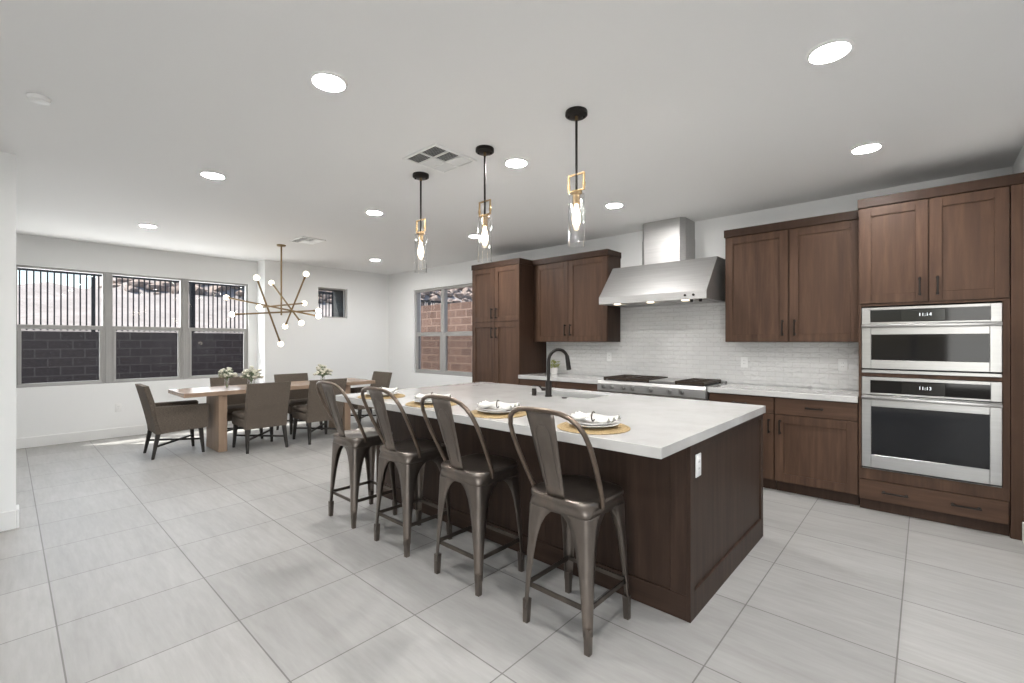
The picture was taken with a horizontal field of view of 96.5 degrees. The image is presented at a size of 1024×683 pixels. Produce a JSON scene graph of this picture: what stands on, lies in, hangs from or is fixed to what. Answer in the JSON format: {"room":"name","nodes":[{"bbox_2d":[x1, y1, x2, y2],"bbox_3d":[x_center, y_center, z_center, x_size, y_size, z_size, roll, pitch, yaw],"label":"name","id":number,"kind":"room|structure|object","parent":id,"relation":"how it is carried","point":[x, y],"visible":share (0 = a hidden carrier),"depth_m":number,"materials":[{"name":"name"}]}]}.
{"room":"open-plan kitchen","nodes":[
{"label":"open-plan kitchen","id":0,"kind":"room"},
{"bbox_2d":[0,151,15,531],"bbox_3d":[-4.880,-0.002,2.084,0.166,2.744,3.545,0,0,42],"label":"wall","id":1,"kind":"structure","parent":0,"point":[7,160],"depth_m":3.32,"materials":[{"name":"white paint"}]},
{"bbox_2d":[16,504,18,527],"bbox_3d":[-3.685,1.302,3.405,0.166,0.135,0.016,0,0,42],"label":"baseboard","id":2,"kind":"structure","parent":1,"relation":"attached to","point":[17,506],"depth_m":3.35,"materials":[{"name":"white paint"}]},
{"bbox_2d":[16,234,256,438],"bbox_3d":[-5.786,-0.002,6.513,0.160,2.744,3.900,0,0,42],"label":"wall","id":3,"kind":"structure","parent":0,"point":[49,410],"depth_m":6.45,"materials":[{"name":"white paint"}]},
{"bbox_2d":[16,265,104,387],"bbox_3d":[-6.081,-0.194,6.170,0.082,1.577,0.875,0,0,42],"label":"window","id":4,"kind":"structure","parent":3,"relation":"in","point":[19,327],"depth_m":6.17,"materials":[{"name":"grey plastic"}]},
{"bbox_2d":[105,272,109,382],"bbox_3d":[-5.771,-0.194,6.514,0.100,1.577,0.050,0,0,42],"label":"trim","id":5,"kind":"structure","parent":3,"relation":"attached to","point":[107,274],"depth_m":6.48,"materials":[{"name":"white paint"}]},
{"bbox_2d":[115,404,120,411],"bbox_3d":[-5.643,0.950,6.546,0.008,0.116,0.070,0,0,42],"label":"electrical outlet","id":6,"kind":"object","parent":3,"relation":"attached to","point":[117,406],"visible":1,"depth_m":6.54,"materials":[{"name":"white plastic"}]},
{"bbox_2d":[16,421,231,448],"bbox_3d":[-5.692,1.302,6.486,0.016,0.135,3.784,0,0,42],"label":"baseboard","id":7,"kind":"structure","parent":3,"relation":"attached to","point":[37,441],"depth_m":6.24,"materials":[{"name":"white paint"}]},
{"bbox_2d":[110,273,182,382],"bbox_3d":[-5.466,-0.194,6.851,0.082,1.577,0.860,0,0,42],"label":"window","id":8,"kind":"structure","parent":3,"relation":"in","point":[113,329],"depth_m":6.79,"materials":[{"name":"grey plastic"}]},
{"bbox_2d":[183,279,186,379],"bbox_3d":[-5.161,-0.194,7.189,0.100,1.577,0.050,0,0,42],"label":"trim","id":9,"kind":"structure","parent":3,"relation":"attached to","point":[184,280],"depth_m":7.15,"materials":[{"name":"white paint"}]},
{"bbox_2d":[187,279,247,378],"bbox_3d":[-4.850,-0.194,7.531,0.082,1.577,0.875,0,0,42],"label":"window","id":10,"kind":"structure","parent":3,"relation":"in","point":[189,330],"depth_m":7.44,"materials":[{"name":"grey plastic"}]},
{"bbox_2d":[257,261,260,382],"bbox_3d":[-4.361,-0.002,7.935,0.365,2.744,0.120,0,0,42],"label":"wall","id":11,"kind":"structure","parent":0,"point":[259,262],"depth_m":7.82,"materials":[{"name":"white paint"}]},
{"bbox_2d":[261,260,388,387],"bbox_3d":[-3.405,-0.002,8.601,0.160,2.744,2.390,0,0,42],"label":"wall","id":12,"kind":"structure","parent":0,"point":[356,345],"depth_m":8.41,"materials":[{"name":"white paint"}]},
{"bbox_2d":[287,408,374,419],"bbox_3d":[-3.345,1.302,8.536,0.016,0.135,2.406,0,0,42],"label":"baseboard","id":13,"kind":"structure","parent":12,"relation":"attached to","point":[356,410],"depth_m":8.88,"materials":[{"name":"white paint"}]},
{"bbox_2d":[318,287,345,317],"bbox_3d":[-3.405,-0.723,8.601,0.040,0.555,0.570,0,0,42],"label":"window","id":14,"kind":"structure","parent":12,"relation":"in","point":[344,290],"depth_m":8.76,"materials":[{"name":"grey plastic"}]},
{"bbox_2d":[318,289,342,316],"bbox_3d":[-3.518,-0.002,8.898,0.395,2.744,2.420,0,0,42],"label":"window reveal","id":15,"kind":"structure","parent":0,"point":[337,294],"depth_m":9.00,"materials":[{"name":"grey paint"}]},
{"bbox_2d":[0,0,1023,274],"bbox_3d":[-1.284,-1.449,2.368,12.480,0.150,9.190,0,0,42],"label":"ceiling","id":16,"kind":"structure","parent":0,"point":[698,110],"depth_m":2.74,"materials":[{"name":"white paint"}]},
{"bbox_2d":[26,93,50,104],"bbox_3d":[-2.664,-1.359,2.571,0.100,0.029,0.100,0,0,42],"label":"smoke detector","id":17,"kind":"object","parent":16,"relation":"attached to","point":[36,98],"visible":1,"depth_m":2.55,"materials":[{"name":"white plastic"}]},
{"bbox_2d":[138,223,157,227],"bbox_3d":[-4.307,-1.368,5.405,0.188,0.012,0.188,0,0,42],"label":"recessed light","id":18,"kind":"object","parent":16,"relation":"in","point":[139,224],"visible":1,"depth_m":5.39,"materials":[{"name":"white"}]},
{"bbox_2d":[199,171,225,179],"bbox_3d":[-2.465,-1.368,3.767,0.188,0.012,0.188,0,0,42],"label":"recessed light","id":19,"kind":"object","parent":16,"relation":"in","point":[208,174],"visible":1,"depth_m":3.77,"materials":[{"name":"white"}]},
{"bbox_2d":[224,244,320,346],"bbox_3d":[-3.401,-0.652,6.555,1.549,1.444,1.070,0,0,42],"label":"chandelier","id":20,"kind":"object","parent":16,"relation":"hanging from","point":[256,277],"visible":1,"depth_m":6.45,"materials":[{"name":"gold metal"}]},
{"bbox_2d":[289,236,325,244],"bbox_3d":[-2.779,-1.368,6.208,0.410,0.012,0.320,0,0,42],"label":"ceiling vent","id":21,"kind":"object","parent":16,"relation":"in","point":[304,240],"visible":1,"depth_m":6.18,"materials":[{"name":"grey"}]},
{"bbox_2d":[309,71,347,91],"bbox_3d":[-0.967,-1.368,2.412,0.188,0.012,0.188,0,0,42],"label":"recessed light","id":22,"kind":"object","parent":16,"relation":"in","point":[324,80],"visible":1,"depth_m":2.40,"materials":[{"name":"white plastic"}]},
{"bbox_2d":[365,210,383,214],"bbox_3d":[-1.462,-1.368,4.854,0.188,0.012,0.188,0,0,42],"label":"recessed light","id":23,"kind":"object","parent":16,"relation":"in","point":[370,212],"visible":1,"depth_m":4.85,"materials":[{"name":"white"}]},
{"bbox_2d":[413,172,428,272],"bbox_3d":[-0.750,-0.971,3.755,0.132,0.806,0.132,0,0,42],"label":"pendant light","id":24,"kind":"object","parent":16,"relation":"hanging from","point":[421,176],"visible":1,"depth_m":3.74,"materials":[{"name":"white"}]},
{"bbox_2d":[417,232,424,241],"bbox_3d":[-0.750,-0.857,3.755,0.068,0.079,0.068,0,0,42],"label":"socket","id":25,"kind":"object","parent":24,"relation":"attached to","point":[420,234],"depth_m":3.74,"materials":[{"name":"gold metal"}]},
{"bbox_2d":[402,143,476,173],"bbox_3d":[-0.545,-1.368,3.438,0.390,0.012,0.401,0,0,42],"label":"ceiling vent","id":26,"kind":"object","parent":16,"relation":"in","point":[435,157],"visible":1,"depth_m":3.42,"materials":[{"name":"grey metal"}]},
{"bbox_2d":[468,234,481,237],"bbox_3d":[-0.479,-1.368,5.948,0.188,0.012,0.188,0,0,42],"label":"recessed light","id":27,"kind":"object","parent":16,"relation":"in","point":[471,235],"visible":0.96,"depth_m":5.94,"materials":[{"name":"white"}]},
{"bbox_2d":[476,145,493,261],"bbox_3d":[-0.194,-0.971,3.252,0.132,0.806,0.132,0,0,42],"label":"pendant light","id":28,"kind":"object","parent":16,"relation":"hanging from","point":[483,150],"visible":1,"depth_m":3.24,"materials":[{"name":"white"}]},
{"bbox_2d":[480,214,489,226],"bbox_3d":[-0.194,-0.857,3.252,0.068,0.079,0.068,0,0,42],"label":"socket","id":29,"kind":"object","parent":28,"relation":"attached to","point":[484,217],"depth_m":3.23,"materials":[{"name":"gold metal"}]},
{"bbox_2d":[504,157,528,167],"bbox_3d":[0.033,-1.368,3.503,0.188,0.012,0.188,0,0,42],"label":"recessed light","id":30,"kind":"object","parent":16,"relation":"in","point":[516,162],"visible":1,"depth_m":3.49,"materials":[{"name":"white"}]},
{"bbox_2d":[565,106,587,246],"bbox_3d":[0.385,-0.971,2.729,0.132,0.806,0.132,0,0,42],"label":"pendant light","id":31,"kind":"object","parent":16,"relation":"hanging from","point":[576,113],"visible":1,"depth_m":2.72,"materials":[{"name":"black metal"}]},
{"bbox_2d":[571,190,581,204],"bbox_3d":[0.385,-0.857,2.729,0.068,0.079,0.068,0,0,42],"label":"socket","id":32,"kind":"object","parent":31,"relation":"attached to","point":[576,194],"depth_m":2.71,"materials":[{"name":"gold metal"}]},
{"bbox_2d":[605,202,623,208],"bbox_3d":[1.030,-1.368,4.597,0.188,0.012,0.188,0,0,42],"label":"recessed light","id":33,"kind":"object","parent":16,"relation":"in","point":[612,205],"visible":1,"depth_m":4.60,"materials":[{"name":"white"}]},
{"bbox_2d":[806,38,853,63],"bbox_3d":[1.502,-1.368,2.160,0.188,0.012,0.188,0,0,42],"label":"recessed light","id":34,"kind":"object","parent":16,"relation":"in","point":[834,49],"visible":1,"depth_m":2.15,"materials":[{"name":"white"}]},
{"bbox_2d":[850,142,882,153],"bbox_3d":[2.514,-1.368,3.241,0.188,0.012,0.188,0,0,42],"label":"recessed light","id":35,"kind":"object","parent":16,"relation":"in","point":[873,146],"visible":1,"depth_m":3.23,"materials":[{"name":"white"}]},
{"bbox_2d":[0,410,1023,682],"bbox_3d":[-1.284,1.430,2.368,12.480,0.120,9.190,0,0,42],"label":"floor","id":36,"kind":"structure","parent":0,"point":[186,564],"depth_m":2.49,"materials":[{"name":"tile"}]},
{"bbox_2d":[135,384,208,459],"bbox_3d":[-4.185,0.943,5.622,0.534,0.855,0.644,0,0,42],"label":"dining chair","id":37,"kind":"object","parent":36,"relation":"on","point":[174,416],"visible":1,"depth_m":5.48,"materials":[{"name":"brown fabric"}]},
{"bbox_2d":[210,376,262,438],"bbox_3d":[-3.890,0.943,6.458,0.624,0.855,0.510,0,0,42],"label":"dining chair","id":38,"kind":"object","parent":36,"relation":"on","point":[235,402],"visible":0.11,"depth_m":6.54,"materials":[{"name":"brown fabric"}]},
{"bbox_2d":[227,404,244,412],"bbox_3d":[-3.824,0.932,6.398,0.445,0.064,0.498,0,0,42],"label":"cushion","id":39,"kind":"object","parent":38,"relation":"on","point":[230,407],"depth_m":6.23,"materials":[{"name":"brown fabric"}]},
{"bbox_2d":[232,381,290,453],"bbox_3d":[-3.236,0.943,5.893,0.624,0.855,0.510,0,0,42],"label":"dining chair","id":40,"kind":"object","parent":36,"relation":"on","point":[266,404],"visible":1,"depth_m":5.74,"materials":[{"name":"brown fabric"}]},
{"bbox_2d":[232,410,244,418],"bbox_3d":[-3.303,0.932,5.953,0.445,0.064,0.498,0,0,42],"label":"cushion","id":41,"kind":"object","parent":40,"relation":"on","point":[239,414],"depth_m":5.80,"materials":[{"name":"brown fabric"}]},
{"bbox_2d":[168,378,374,451],"bbox_3d":[-3.268,0.990,6.502,0.770,0.760,2.500,0,0,42],"label":"dining table","id":42,"kind":"object","parent":36,"relation":"on","point":[216,396],"visible":0.74,"depth_m":5.77,"materials":[{"name":"brown wood"}]},
{"bbox_2d":[217,367,237,388],"bbox_3d":[-3.704,0.471,5.953,0.248,0.277,0.225,0,0,42],"label":"flower vase","id":43,"kind":"object","parent":42,"relation":"on","point":[223,372],"visible":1,"depth_m":5.92,"materials":[{"name":"clear glass"}]},
{"bbox_2d":[240,366,263,383],"bbox_3d":[-3.448,0.465,6.056,0.266,0.289,0.267,0,0,6],"label":"flower vase","id":44,"kind":"object","parent":42,"relation":"on","point":[251,372],"visible":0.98,"depth_m":6.01,"materials":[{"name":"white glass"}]},
{"bbox_2d":[313,364,332,379],"bbox_3d":[-2.852,0.474,6.903,0.269,0.270,0.289,0,0,-4],"label":"flower vase","id":45,"kind":"object","parent":42,"relation":"on","point":[321,369],"visible":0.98,"depth_m":6.87,"materials":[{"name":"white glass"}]},
{"bbox_2d":[274,373,322,434],"bbox_3d":[-3.313,0.943,7.096,0.624,0.855,0.510,0,0,42],"label":"dining chair","id":46,"kind":"object","parent":36,"relation":"on","point":[299,396],"visible":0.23,"depth_m":7.17,"materials":[{"name":"brown fabric"}]},
{"bbox_2d":[288,398,307,406],"bbox_3d":[-3.247,0.932,7.036,0.445,0.064,0.498,0,0,42],"label":"cushion","id":47,"kind":"object","parent":46,"relation":"on","point":[292,401],"depth_m":6.85,"materials":[{"name":"brown fabric"}]},
{"bbox_2d":[292,378,346,444],"bbox_3d":[-2.695,0.943,6.388,0.624,0.855,0.510,0,0,42],"label":"dining chair","id":48,"kind":"object","parent":36,"relation":"on","point":[314,410],"visible":0.82,"depth_m":6.19,"materials":[{"name":"brown fabric"}]},
{"bbox_2d":[292,404,306,412],"bbox_3d":[-2.761,0.932,6.447,0.445,0.064,0.498,0,0,42],"label":"cushion","id":49,"kind":"object","parent":48,"relation":"on","point":[297,408],"depth_m":6.30,"materials":[{"name":"brown fabric"}]},
{"bbox_2d":[316,381,396,528],"bbox_3d":[-1.216,0.831,3.560,0.463,1.078,0.504,0,0,42],"label":"bar stool","id":50,"kind":"object","parent":36,"relation":"on","point":[360,443],"visible":0.91,"depth_m":3.46,"materials":[{"name":"grey metal"}]},
{"bbox_2d":[351,371,391,427],"bbox_3d":[-2.382,0.943,7.503,0.534,0.855,0.644,0,0,42],"label":"dining chair","id":51,"kind":"object","parent":36,"relation":"on","point":[383,379],"visible":0.19,"depth_m":7.56,"materials":[{"name":"grey wood"}]},
{"bbox_2d":[361,386,451,557],"bbox_3d":[-0.723,0.831,3.114,0.463,1.078,0.504,0,0,42],"label":"bar stool","id":52,"kind":"object","parent":36,"relation":"on","point":[410,456],"visible":0.94,"depth_m":3.01,"materials":[{"name":"grey metal"}]},
{"bbox_2d":[420,394,524,596],"bbox_3d":[-0.234,0.831,2.671,0.463,1.078,0.504,0,0,42],"label":"bar stool","id":53,"kind":"object","parent":36,"relation":"on","point":[478,473],"visible":1,"depth_m":2.56,"materials":[{"name":"grey metal"}]},
{"bbox_2d":[471,258,545,384],"bbox_3d":[-0.060,0.115,6.748,0.958,2.510,0.646,0,0,42],"label":"pantry cabinet","id":54,"kind":"object","parent":36,"relation":"on","point":[504,349],"visible":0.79,"depth_m":6.46,"materials":[{"name":"brown wood"}]},
{"bbox_2d":[520,379,601,391],"bbox_3d":[0.757,0.937,6.003,1.266,0.866,0.636,0,0,42],"label":"base cabinet","id":55,"kind":"object","parent":36,"relation":"on","point":[529,382],"visible":0.16,"depth_m":5.73,"materials":[{"name":"brown wood"}]},
{"bbox_2d":[518,372,604,383],"bbox_3d":[0.762,0.477,6.009,1.270,0.050,0.626,0,0,42],"label":"countertop","id":56,"kind":"structure","parent":55,"relation":"on","point":[576,378],"depth_m":5.90,"materials":[{"name":"white stone"}]},
{"bbox_2d":[550,360,559,373],"bbox_3d":[0.595,0.352,6.340,0.176,0.199,0.174,0,0,-23],"label":"potted plant","id":57,"kind":"object","parent":56,"relation":"on","point":[554,369],"visible":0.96,"depth_m":6.31,"materials":[{"name":"green plant"}]},
{"bbox_2d":[376,410,762,622],"bbox_3d":[0.274,0.936,3.661,2.815,0.867,1.342,0,0,42],"label":"kitchen island","id":58,"kind":"object","parent":36,"relation":"on","point":[686,534],"visible":0.39,"depth_m":2.56,"materials":[{"name":"brown wood"}]},
{"bbox_2d":[336,382,765,458],"bbox_3d":[0.147,0.477,3.541,2.868,0.050,1.721,0,0,42],"label":"island countertop","id":59,"kind":"structure","parent":58,"relation":"on","point":[661,427],"depth_m":2.97,"materials":[{"name":"white stone"}]},
{"bbox_2d":[358,393,404,398],"bbox_3d":[-1.071,0.447,3.753,0.380,0.008,0.380,0,0,42],"label":"placemat","id":60,"kind":"object","parent":59,"relation":"on","point":[397,395],"visible":0.3,"depth_m":3.69,"materials":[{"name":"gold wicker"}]},
{"bbox_2d":[364,391,398,395],"bbox_3d":[-1.071,0.431,3.753,0.272,0.023,0.272,0,0,42],"label":"dinner plate","id":61,"kind":"object","parent":60,"relation":"on","point":[395,392],"visible":0.31,"depth_m":3.71,"materials":[{"name":"white ceramic"}]},
{"bbox_3d":[-1.071,0.424,3.753,0.212,0.021,0.212,0,0,42],"label":"salad plate","id":62,"kind":"object","parent":61,"relation":"on","visible":0},
{"bbox_2d":[367,387,397,391],"bbox_3d":[-1.071,0.394,3.753,0.247,0.038,0.159,0,0,-8],"label":"napkin","id":63,"kind":"object","parent":62,"relation":"on","point":[396,388],"visible":0.42,"depth_m":3.73,"materials":[{"name":"white fabric"}]},
{"bbox_2d":[405,401,456,407],"bbox_3d":[-0.578,0.447,3.307,0.380,0.008,0.380,0,0,42],"label":"placemat","id":64,"kind":"object","parent":59,"relation":"on","point":[413,403],"visible":0.38,"depth_m":3.23,"materials":[{"name":"beige wicker"}]},
{"bbox_2d":[413,399,432,403],"bbox_3d":[-0.578,0.431,3.307,0.272,0.023,0.272,0,0,42],"label":"dinner plate","id":65,"kind":"object","parent":64,"relation":"on","point":[415,400],"visible":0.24,"depth_m":3.23,"materials":[{"name":"white ceramic"}]},
{"bbox_3d":[-0.578,0.424,3.307,0.212,0.021,0.212,0,0,42],"label":"salad plate","id":66,"kind":"object","parent":65,"relation":"on","visible":0},
{"bbox_2d":[414,393,450,398],"bbox_3d":[-0.578,0.394,3.307,0.247,0.038,0.159,0,0,7],"label":"napkin","id":67,"kind":"object","parent":66,"relation":"on","point":[418,396],"visible":0.3,"depth_m":3.29,"materials":[{"name":"white fabric"}]},
{"bbox_2d":[471,410,526,418],"bbox_3d":[-0.089,0.447,2.864,0.380,0.008,0.380,0,0,42],"label":"placemat","id":68,"kind":"object","parent":59,"relation":"on","point":[476,413],"visible":0.41,"depth_m":2.77,"materials":[{"name":"beige wicker"}]},
{"bbox_2d":[476,407,515,413],"bbox_3d":[-0.089,0.431,2.864,0.272,0.023,0.272,0,0,42],"label":"dinner plate","id":69,"kind":"object","parent":68,"relation":"on","point":[478,408],"visible":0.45,"depth_m":2.79,"materials":[{"name":"white ceramic"}]},
{"bbox_2d":[481,405,514,411],"bbox_3d":[-0.089,0.424,2.864,0.212,0.021,0.212,0,0,42],"label":"salad plate","id":70,"kind":"object","parent":69,"relation":"on","point":[493,408],"visible":0.71,"depth_m":2.87,"materials":[{"name":"white ceramic"}]},
{"bbox_2d":[477,401,520,408],"bbox_3d":[-0.088,0.394,2.864,0.247,0.038,0.159,0,0,21],"label":"napkin","id":71,"kind":"object","parent":70,"relation":"on","point":[483,404],"visible":1,"depth_m":2.84,"materials":[{"name":"white fabric"}]},
{"bbox_2d":[532,388,536,395],"bbox_3d":[0.186,0.422,3.830,0.040,0.060,0.040,0,0,42],"label":"soap dispenser","id":72,"kind":"object","parent":59,"relation":"on","point":[534,390],"visible":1,"depth_m":3.81,"materials":[{"name":"black metal"}]},
{"bbox_2d":[539,348,570,396],"bbox_3d":[0.370,0.253,3.793,0.296,0.398,0.087,0,0,-21],"label":"kitchen faucet","id":73,"kind":"object","parent":59,"relation":"on","point":[548,384],"visible":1,"depth_m":3.75,"materials":[{"name":"black metal"}]},
{"bbox_2d":[537,391,603,398],"bbox_3d":[0.486,0.589,3.929,0.606,0.262,0.316,0,0,42],"label":"sink","id":74,"kind":"object","parent":59,"relation":"in","point":[556,393],"visible":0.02,"depth_m":4.08,"materials":[{"name":"white ceramic"}]},
{"bbox_2d":[557,422,630,434],"bbox_3d":[0.427,0.447,2.398,0.380,0.008,0.380,0,0,42],"label":"placemat","id":75,"kind":"object","parent":59,"relation":"on","point":[565,426],"visible":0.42,"depth_m":2.31,"materials":[{"name":"beige wicker"}]},
{"bbox_2d":[567,421,619,427],"bbox_3d":[0.427,0.431,2.398,0.272,0.023,0.272,0,0,42],"label":"dinner plate","id":76,"kind":"object","parent":75,"relation":"on","point":[614,423],"visible":0.37,"depth_m":2.32,"materials":[{"name":"white ceramic"}]},
{"bbox_2d":[576,417,613,425],"bbox_3d":[0.427,0.424,2.398,0.212,0.021,0.212,0,0,42],"label":"salad plate","id":77,"kind":"object","parent":76,"relation":"on","point":[586,421],"visible":0.64,"depth_m":2.38,"materials":[{"name":"white ceramic"}]},
{"bbox_2d":[568,411,620,422],"bbox_3d":[0.427,0.394,2.398,0.247,0.038,0.159,0,0,35],"label":"napkin","id":78,"kind":"object","parent":77,"relation":"on","point":[579,415],"visible":0.98,"depth_m":2.38,"materials":[{"name":"white fabric"}]},
{"bbox_2d":[695,453,700,477],"bbox_3d":[0.946,0.627,2.317,0.008,0.116,0.070,0,0,42],"label":"electrical outlet","id":79,"kind":"object","parent":58,"relation":"attached to","point":[697,456],"visible":1,"depth_m":2.30,"materials":[{"name":"white plastic"}]},
{"bbox_2d":[508,406,630,656],"bbox_3d":[0.280,0.831,2.203,0.463,1.078,0.504,0,0,42],"label":"bar stool","id":80,"kind":"object","parent":36,"relation":"on","point":[582,502],"visible":1,"depth_m":2.10,"materials":[{"name":"grey metal"}]},
{"bbox_2d":[610,392,708,400],"bbox_3d":[1.684,0.978,5.165,1.225,0.785,0.636,0,0,42],"label":"base cabinet","id":81,"kind":"object","parent":36,"relation":"on","point":[610,392],"visible":0.02,"depth_m":4.90,"materials":[{"name":"brown wood"}]},
{"bbox_2d":[709,392,776,489],"bbox_3d":[2.356,0.937,4.557,0.578,0.866,0.636,0,0,42],"label":"base cabinet","id":82,"kind":"object","parent":36,"relation":"on","point":[769,481],"visible":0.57,"depth_m":4.20,"materials":[{"name":"brown wood"}]},
{"bbox_2d":[707,383,858,402],"bbox_3d":[2.588,0.477,4.358,1.193,0.050,0.626,0,0,42],"label":"countertop","id":83,"kind":"structure","parent":82,"relation":"on","point":[839,395],"depth_m":4.21,"materials":[{"name":"white stone"}]},
{"bbox_2d":[597,374,726,399],"bbox_3d":[1.658,0.496,5.135,1.224,0.168,0.719,0,0,42],"label":"gas cooktop","id":84,"kind":"object","parent":83,"relation":"in","point":[692,388],"visible":0.99,"depth_m":4.91,"materials":[{"name":"metal"}]},
{"bbox_2d":[606,379,719,385],"bbox_3d":[1.674,0.450,5.153,1.150,0.004,0.490,0,0,42],"label":"grate","id":85,"kind":"object","parent":84,"relation":"on","point":[656,381],"depth_m":4.91,"materials":[{"name":"black metal"}]},
{"bbox_2d":[775,397,859,505],"bbox_3d":[2.799,0.937,4.157,0.609,0.866,0.636,0,0,42],"label":"base cabinet","id":86,"kind":"object","parent":36,"relation":"on","point":[817,441],"visible":0.94,"depth_m":3.94,"materials":[{"name":"brown wood"}]},
{"bbox_2d":[858,172,1023,540],"bbox_3d":[3.366,0.105,3.651,0.915,2.530,0.646,0,0,42],"label":"oven tower","id":87,"kind":"object","parent":36,"relation":"on","point":[958,243],"visible":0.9,"depth_m":3.36,"materials":[{"name":"brown wood"}]},
{"bbox_2d":[861,376,1002,487],"bbox_3d":[3.279,0.655,3.612,0.782,0.740,0.544,0,0,42],"label":"wall oven","id":88,"kind":"object","parent":87,"relation":"in","point":[933,428],"visible":1,"depth_m":3.42,"materials":[{"name":"silver metal"}]},
{"bbox_2d":[861,303,1002,376],"bbox_3d":[3.279,-0.010,3.612,0.782,0.524,0.544,0,0,42],"label":"microwave oven","id":89,"kind":"object","parent":87,"relation":"in","point":[956,339],"visible":1,"depth_m":3.42,"materials":[{"name":"silver metal"}]},
{"bbox_2d":[389,166,1012,389],"bbox_3d":[0.742,-0.002,6.564,9.045,2.744,0.168,0,0,42],"label":"wall","id":90,"kind":"structure","parent":0,"point":[687,341],"depth_m":5.33,"materials":[{"name":"tile"}]},
{"bbox_2d":[415,283,471,376],"bbox_3d":[-1.227,-0.195,8.337,1.685,1.600,0.080,0,0,42],"label":"window","id":91,"kind":"structure","parent":90,"relation":"in","point":[444,333],"depth_m":8.34,"materials":[{"name":"grey plastic"}]},
{"bbox_2d":[532,249,620,341],"bbox_3d":[0.833,-0.568,6.123,1.200,1.145,0.376,0,0,42],"label":"upper cabinet","id":92,"kind":"object","parent":90,"relation":"attached to","point":[567,289],"visible":1,"depth_m":5.95,"materials":[{"name":"brown wood"}]},
{"bbox_2d":[607,352,611,360],"bbox_3d":[1.270,0.200,5.967,0.070,0.116,0.008,0,0,42],"label":"electrical outlet","id":93,"kind":"object","parent":90,"relation":"attached to","point":[609,354],"visible":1,"depth_m":5.96,"materials":[{"name":"white plastic"}]},
{"bbox_2d":[599,217,724,307],"bbox_3d":[1.682,-0.886,5.155,1.220,0.967,0.673,0,0,42],"label":"range hood","id":94,"kind":"object","parent":90,"relation":"attached to","point":[669,273],"visible":1,"depth_m":5.04,"materials":[{"name":"metal"}]},
{"bbox_2d":[741,357,747,367],"bbox_3d":[2.479,0.220,4.873,0.070,0.116,0.008,0,0,42],"label":"electrical outlet","id":95,"kind":"object","parent":90,"relation":"attached to","point":[744,360],"visible":1,"depth_m":4.87,"materials":[{"name":"white plastic"}]},
{"bbox_2d":[724,210,858,341],"bbox_3d":[2.700,-0.568,4.434,1.127,1.145,0.376,0,0,42],"label":"upper cabinet","id":96,"kind":"object","parent":90,"relation":"attached to","point":[797,280],"visible":0.92,"depth_m":4.27,"materials":[{"name":"brown wood"}]},
{"bbox_2d":[838,359,846,370],"bbox_3d":[3.114,0.220,4.300,0.070,0.116,0.008,0,0,42],"label":"electrical outlet","id":97,"kind":"object","parent":90,"relation":"attached to","point":[842,363],"visible":1,"depth_m":4.30,"materials":[{"name":"white plastic"}]},
{"bbox_2d":[1013,145,1023,173],"bbox_3d":[3.529,-0.002,3.038,0.140,2.744,1.340,0,0,42],"label":"wall","id":98,"kind":"structure","parent":0,"point":[1018,167],"depth_m":3.33,"materials":[{"name":"white paint"}]},
{"bbox_2d":[1022,522,1023,543],"bbox_3d":[3.264,1.302,2.861,0.016,0.135,0.722,0,0,42],"label":"baseboard","id":99,"kind":"structure","parent":98,"relation":"attached to","point":[1022,522],"depth_m":3.11,"materials":[{"name":"white paint"}]},
{"label":"outside","id":100,"kind":"structure","parent":0,"visible":0},
{"bbox_2d":[17,276,471,332],"bbox_3d":[-12.724,-2.845,24.991,22.000,5.930,64.000,0,0,42],"label":"sky","id":101,"kind":"structure","parent":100,"point":[44,284],"depth_m":15.51,"materials":[{"name":"white"}]},
{"bbox_2d":[100,278,471,305],"bbox_3d":[-7.800,-3.856,30.713,5.672,4.516,29.531,0,0,42],"label":"rubble","id":102,"kind":"object","parent":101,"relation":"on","point":[466,293],"visible":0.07,"depth_m":21.02,"materials":[{"name":"stone"}]},
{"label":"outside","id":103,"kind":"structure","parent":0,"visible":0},
{"bbox_3d":[-25.551,1.645,23.108,51.100,0.250,80.000,0,0,42],"label":"ground","id":104,"kind":"structure","parent":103,"visible":0},
{"bbox_2d":[21,331,242,383],"bbox_3d":[-6.133,0.645,14.985,0.200,1.750,30.000,0,0,42],"label":"wall","id":105,"kind":"structure","parent":104,"relation":"on","point":[46,356],"depth_m":11.17,"materials":[{"name":"grey brick"}]},
{"bbox_2d":[17,268,454,332],"bbox_3d":[-6.133,-0.948,14.985,0.070,1.435,30.000,0,0,42],"label":"iron fence","id":106,"kind":"object","parent":105,"relation":"on","point":[191,284],"visible":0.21,"depth_m":11.42,"materials":[{"name":"black metal"}]},
{"bbox_2d":[421,302,471,371],"bbox_3d":[2.214,0.255,8.784,20.500,2.530,0.200,0,0,42],"label":"wall","id":107,"kind":"structure","parent":104,"relation":"on","point":[459,314],"depth_m":12.13,"materials":[{"name":"brown brick"}]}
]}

